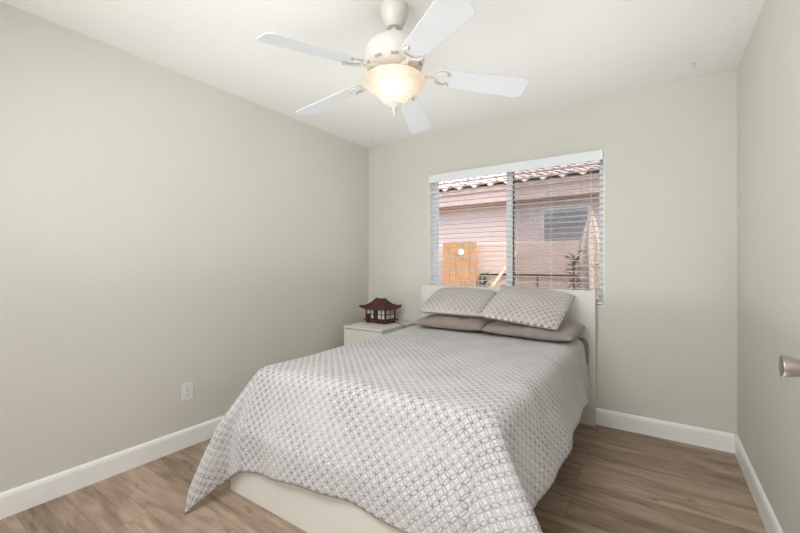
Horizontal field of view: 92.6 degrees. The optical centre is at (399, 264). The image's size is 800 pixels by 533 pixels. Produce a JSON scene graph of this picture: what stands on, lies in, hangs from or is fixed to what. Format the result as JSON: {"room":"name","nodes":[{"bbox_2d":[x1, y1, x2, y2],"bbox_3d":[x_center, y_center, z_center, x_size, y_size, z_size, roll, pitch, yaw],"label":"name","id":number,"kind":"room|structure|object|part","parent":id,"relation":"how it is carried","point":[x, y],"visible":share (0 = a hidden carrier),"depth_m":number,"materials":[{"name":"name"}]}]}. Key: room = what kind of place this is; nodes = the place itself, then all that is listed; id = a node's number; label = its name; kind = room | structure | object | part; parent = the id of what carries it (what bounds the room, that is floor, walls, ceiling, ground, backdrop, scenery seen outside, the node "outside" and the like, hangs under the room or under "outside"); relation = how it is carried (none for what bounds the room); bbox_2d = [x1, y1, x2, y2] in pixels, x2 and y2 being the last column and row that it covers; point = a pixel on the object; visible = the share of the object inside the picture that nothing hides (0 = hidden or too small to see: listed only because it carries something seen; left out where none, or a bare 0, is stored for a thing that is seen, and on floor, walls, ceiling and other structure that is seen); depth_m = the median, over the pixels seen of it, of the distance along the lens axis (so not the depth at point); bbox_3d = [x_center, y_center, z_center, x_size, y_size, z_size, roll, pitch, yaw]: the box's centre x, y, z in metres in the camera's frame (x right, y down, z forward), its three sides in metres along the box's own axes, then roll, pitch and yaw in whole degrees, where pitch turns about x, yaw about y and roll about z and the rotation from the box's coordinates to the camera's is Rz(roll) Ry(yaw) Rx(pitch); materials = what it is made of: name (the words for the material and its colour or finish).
{"room":"bedroom","nodes":[
{"label":"bedroom","id":0,"kind":"room"},
{"bbox_2d":[0,1,368,492],"bbox_3d":[-2.023,-0.024,1.732,0.150,2.440,6.107,0,0,34],"label":"wall","id":1,"kind":"structure","parent":0,"point":[163,229],"depth_m":2.31,"materials":[{"name":"beige paint"}]},
{"bbox_2d":[0,415,224,519],"bbox_3d":[-1.955,1.136,1.686,0.014,0.120,5.807,0,0,34],"label":"baseboard","id":2,"kind":"structure","parent":1,"relation":"attached to","point":[13,501],"depth_m":2.11,"materials":[{"name":"white wood"}]},
{"bbox_2d":[182,382,192,401],"bbox_3d":[-1.399,0.834,2.516,0.007,0.114,0.072,0,0,34],"label":"wall outlet","id":3,"kind":"object","parent":1,"relation":"attached to","point":[187,388],"visible":1,"depth_m":2.51,"materials":[{"name":"white plastic"}]},
{"bbox_2d":[0,0,764,148],"bbox_3d":[-0.723,-1.314,0.854,3.288,0.140,6.107,0,0,34],"label":"ceiling","id":4,"kind":"structure","parent":0,"point":[569,52],"depth_m":2.16,"materials":[{"name":"white paint"}]},
{"bbox_2d":[257,0,527,132],"bbox_3d":[-0.066,-0.978,1.871,1.194,0.532,1.246,0,0,34],"label":"ceiling fan","id":5,"kind":"object","parent":4,"relation":"hanging from","point":[394,57],"visible":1,"depth_m":1.75,"materials":[{"name":"white metal"}]},
{"bbox_3d":[-0.357,-0.887,1.586,0.443,0.075,0.135,0,0,-40],"label":"blade","id":6,"kind":"part","parent":5,"relation":"part of","materials":[{"name":"white wood"}]},
{"bbox_3d":[-0.381,-0.887,2.074,0.445,0.075,0.135,0,0,34],"label":"blade","id":7,"kind":"part","parent":5,"relation":"part of","materials":[{"name":"white wood"}]},
{"bbox_3d":[-0.172,-0.912,1.942,0.193,0.064,0.098,0,0,34],"label":"blade arm","id":8,"kind":"part","parent":5,"relation":"part of","materials":[{"name":"white metal"}]},
{"bbox_3d":[-0.164,-0.912,1.741,0.191,0.064,0.098,0,0,-40],"label":"blade arm","id":9,"kind":"part","parent":5,"relation":"part of","materials":[{"name":"white metal"}]},
{"bbox_3d":[-0.027,-0.847,1.847,0.302,0.153,0.302,0,0,34],"label":"lamp shade","id":10,"kind":"part","parent":5,"relation":"part of","materials":[{"name":"white glass"}]},
{"bbox_3d":[0.031,-0.912,1.684,0.098,0.064,0.191,0,0,-22],"label":"blade arm","id":11,"kind":"part","parent":5,"relation":"part of","materials":[{"name":"white metal"}]},
{"bbox_3d":[0.087,-0.887,2.251,0.135,0.075,0.443,0,0,14],"label":"blade","id":12,"kind":"part","parent":5,"relation":"part of","materials":[{"name":"white wood"}]},
{"bbox_3d":[0.146,-0.912,1.852,0.191,0.064,0.098,0,0,-4],"label":"blade arm","id":13,"kind":"part","parent":5,"relation":"part of","materials":[{"name":"white metal"}]},
{"bbox_3d":[0.118,-0.887,1.452,0.135,0.075,0.443,0,0,-22],"label":"blade","id":14,"kind":"part","parent":5,"relation":"part of","materials":[{"name":"white wood"}]},
{"bbox_3d":[0.393,-0.887,1.863,0.443,0.075,0.135,0,0,-4],"label":"blade","id":15,"kind":"part","parent":5,"relation":"part of","materials":[{"name":"white wood"}]},
{"bbox_2d":[0,423,766,532],"bbox_3d":[-0.723,1.256,0.854,3.288,0.120,6.107,0,0,34],"label":"floor","id":16,"kind":"structure","parent":0,"point":[611,480],"depth_m":1.96,"materials":[{"name":"brown wood"}]},
{"bbox_2d":[343,321,414,345],"bbox_3d":[-0.189,0.878,3.622,0.443,0.635,0.538,0,0,34],"label":"nightstand","id":17,"kind":"object","parent":16,"relation":"on","point":[356,332],"visible":0.27,"depth_m":3.47,"materials":[{"name":"white paint"}]},
{"bbox_3d":[-0.333,0.726,3.409,0.435,0.281,0.017,0,0,34],"label":"drawer","id":18,"kind":"part","parent":17,"relation":"part of","materials":[{"name":"white paint"}]},
{"bbox_2d":[359,297,403,325],"bbox_3d":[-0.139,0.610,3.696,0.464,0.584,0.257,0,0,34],"label":"lantern","id":19,"kind":"object","parent":17,"relation":"on","point":[379,309],"visible":0.99,"depth_m":3.68,"materials":[{"name":"red wood"}]},
{"bbox_3d":[-0.271,0.474,3.687,0.131,0.094,0.004,0,0,34],"label":"door panel","id":20,"kind":"part","parent":19,"relation":"part of","materials":[{"name":"white paper"}]},
{"bbox_3d":[-0.232,0.473,3.669,0.210,0.104,0.003,0,0,34],"label":"paper panel","id":21,"kind":"part","parent":19,"relation":"part of","materials":[{"name":"white paper"}]},
{"bbox_3d":[-0.098,0.473,3.668,0.003,0.104,0.136,0,0,34],"label":"paper panel","id":22,"kind":"part","parent":19,"relation":"part of","materials":[{"name":"white paper"}]},
{"bbox_2d":[231,285,595,532],"bbox_3d":[0.282,0.694,2.445,1.502,1.005,2.008,0,0,34],"label":"frame","id":23,"kind":"object","parent":16,"relation":"on","point":[311,512],"visible":0.08,"depth_m":1.83,"materials":[{"name":"white paint"}]},
{"bbox_3d":[-0.272,1.008,1.625,1.502,0.375,0.028,0,0,34],"label":"footboard","id":24,"kind":"part","parent":23,"relation":"part of","materials":[{"name":"white paint"}]},
{"bbox_3d":[0.833,0.694,3.261,1.502,1.005,0.038,0,0,34],"label":"headboard","id":25,"kind":"part","parent":23,"relation":"part of","materials":[{"name":"white paint"}]},
{"bbox_2d":[578,338,587,365],"bbox_3d":[0.309,0.682,2.452,1.384,0.274,1.882,0,0,34],"label":"mattress","id":26,"kind":"object","parent":23,"relation":"on","point":[585,343],"visible":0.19,"depth_m":2.79,"materials":[{"name":"grey fabric"}]},
{"bbox_2d":[183,325,589,532],"bbox_3d":[0.222,0.855,2.242,1.741,0.664,2.096,0,0,34],"label":"coverlet","id":27,"kind":"object","parent":26,"relation":"on","point":[419,428],"visible":0.94,"depth_m":1.63,"materials":[{"name":"grey fabric"}]},
{"bbox_2d":[415,314,496,330],"bbox_3d":[0.473,0.460,3.194,0.593,0.126,0.418,0,0,33],"label":"pillow","id":28,"kind":"object","parent":27,"relation":"on","point":[435,320],"visible":0.72,"depth_m":3.03,"materials":[{"name":"grey fabric"}]},
{"bbox_2d":[419,288,496,316],"bbox_3d":[0.493,0.306,3.232,0.573,0.211,0.374,0,0,34],"label":"pillow sham","id":29,"kind":"object","parent":28,"relation":"on","point":[466,302],"visible":0.85,"depth_m":3.13,"materials":[{"name":"grey fabric"}]},
{"bbox_2d":[481,320,585,340],"bbox_3d":[0.982,0.459,2.821,0.642,0.128,0.437,0,0,37],"label":"pillow","id":30,"kind":"object","parent":27,"relation":"on","point":[567,331],"visible":0.77,"depth_m":2.65,"materials":[{"name":"grey fabric"}]},
{"bbox_2d":[480,286,574,330],"bbox_3d":[0.950,0.303,2.854,0.582,0.265,0.422,0,0,38],"label":"pillow sham","id":31,"kind":"object","parent":30,"relation":"on","point":[527,306],"visible":1,"depth_m":2.75,"materials":[{"name":"grey fabric"}]},
{"bbox_2d":[369,69,736,434],"bbox_3d":[0.944,-0.024,3.323,2.988,2.440,0.150,0,0,34],"label":"wall","id":32,"kind":"structure","parent":0,"point":[666,324],"depth_m":2.70,"materials":[{"name":"beige paint"}]},
{"bbox_2d":[429,149,603,305],"bbox_3d":[0.937,-0.276,3.319,1.502,1.172,0.134,0,0,34],"label":"window","id":33,"kind":"structure","parent":32,"relation":"in","point":[510,255],"depth_m":3.33,"materials":[{"name":"white plastic"}]},
{"bbox_2d":[429,149,603,304],"bbox_3d":[0.911,-0.281,3.280,1.486,1.157,0.074,0,0,34],"label":"window blind","id":34,"kind":"object","parent":33,"relation":"attached to","point":[594,155],"visible":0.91,"depth_m":3.17,"materials":[{"name":"white plastic"}]},
{"bbox_3d":[0.980,-0.262,3.211,0.002,1.100,0.002,0,0,34],"label":"ladder cord","id":35,"kind":"part","parent":34,"relation":"part of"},
{"bbox_3d":[1.010,-0.262,3.256,0.002,1.100,0.002,0,0,34],"label":"ladder cord","id":36,"kind":"part","parent":34,"relation":"part of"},
{"bbox_3d":[1.444,-0.262,2.898,0.002,1.100,0.002,0,0,34],"label":"ladder cord","id":37,"kind":"part","parent":34,"relation":"part of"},
{"bbox_3d":[1.474,-0.262,2.943,0.002,1.100,0.002,0,0,34],"label":"ladder cord","id":38,"kind":"part","parent":34,"relation":"part of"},
{"bbox_2d":[596,408,734,453],"bbox_3d":[0.898,1.136,3.255,2.960,0.120,0.014,0,0,34],"label":"baseboard","id":39,"kind":"structure","parent":32,"relation":"attached to","point":[698,436],"depth_m":2.61,"materials":[{"name":"white wood"}]},
{"bbox_2d":[737,0,799,532],"bbox_3d":[0.578,-0.024,-0.024,0.150,2.440,6.107,0,0,34],"label":"wall","id":40,"kind":"structure","parent":0,"point":[768,70],"depth_m":1.71,"materials":[{"name":"beige paint"}]},
{"bbox_2d":[735,434,782,532],"bbox_3d":[1.461,1.136,1.431,0.014,0.120,2.407,0,0,34],"label":"baseboard","id":41,"kind":"structure","parent":40,"relation":"attached to","point":[771,524],"depth_m":1.89,"materials":[{"name":"white wood"}]},
{"bbox_2d":[779,355,799,376],"bbox_3d":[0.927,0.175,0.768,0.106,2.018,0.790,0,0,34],"label":"door knob","id":42,"kind":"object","parent":40,"relation":"in","point":[788,366],"depth_m":1.05,"materials":[{"name":"silver metal"}]},
{"label":"outside","id":43,"kind":"structure","parent":0,"visible":0},
{"bbox_3d":[3.759,1.286,9.140,24.000,0.140,12.643,0,0,34],"label":"ground","id":44,"kind":"structure","parent":43,"visible":0},
{"bbox_2d":[443,241,476,285],"bbox_3d":[0.903,0.431,5.788,0.548,1.570,0.065,0,0,34],"label":"panel","id":45,"kind":"object","parent":44,"relation":"on","point":[462,263],"visible":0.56,"depth_m":5.76,"materials":[{"name":"orange wood"}]},
{"bbox_2d":[479,271,490,286],"bbox_3d":[1.238,0.648,5.545,0.233,1.136,0.218,0,0,16],"label":"potted plant","id":46,"kind":"object","parent":44,"relation":"on","point":[484,277],"visible":0.23,"depth_m":5.53,"materials":[{"name":"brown plant"}]},
{"bbox_2d":[490,251,517,286],"bbox_3d":[1.161,0.498,5.400,0.997,1.422,0.075,0,0,9],"label":"wooden plank","id":47,"kind":"object","parent":44,"relation":"on","point":[504,268],"visible":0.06,"depth_m":5.33,"materials":[{"name":"beige wood"}]},
{"bbox_2d":[439,240,579,289],"bbox_3d":[1.418,0.449,5.673,20.000,1.535,0.150,0,0,34],"label":"wall","id":48,"kind":"structure","parent":44,"relation":"on","point":[494,262],"depth_m":5.31,"materials":[{"name":"paint"}]},
{"bbox_2d":[439,160,598,244],"bbox_3d":[2.319,-0.517,7.902,21.000,3.467,2.707,0,0,34],"label":"neighbor house","id":49,"kind":"structure","parent":44,"relation":"on","point":[532,238],"depth_m":6.76,"materials":[{"name":"pink paint"}]},
{"bbox_3d":[1.627,-1.108,6.877,21.000,0.016,0.020,0,0,34],"label":"eave trim","id":50,"kind":"part","parent":49,"relation":"part of","materials":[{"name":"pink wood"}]},
{"bbox_3d":[2.749,-0.459,6.354,0.685,0.930,0.020,0,0,34],"label":"pane","id":51,"kind":"part","parent":49,"relation":"part of","materials":[{"name":"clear glass"}]},
{"bbox_2d":[480,274,577,287],"bbox_3d":[1.847,0.673,5.263,1.586,1.086,0.022,0,0,34],"label":"rail","id":52,"kind":"object","parent":44,"relation":"on","point":[480,274],"visible":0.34,"depth_m":5.23,"materials":[{"name":"metal"}]},
{"bbox_2d":[565,250,584,289],"bbox_3d":[1.993,0.510,4.378,0.290,1.413,0.250,0,0,34],"label":"climbing plant","id":53,"kind":"object","parent":44,"relation":"on","point":[573,263],"visible":0.3,"depth_m":4.38,"materials":[{"name":"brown plant"}]},
{"bbox_2d":[577,210,598,298],"bbox_3d":[2.267,0.286,4.527,0.400,1.860,0.400,0,0,34],"label":"parasol","id":54,"kind":"object","parent":44,"relation":"on","point":[585,254],"visible":0.38,"depth_m":4.45,"materials":[{"name":"fabric"}]}
]}

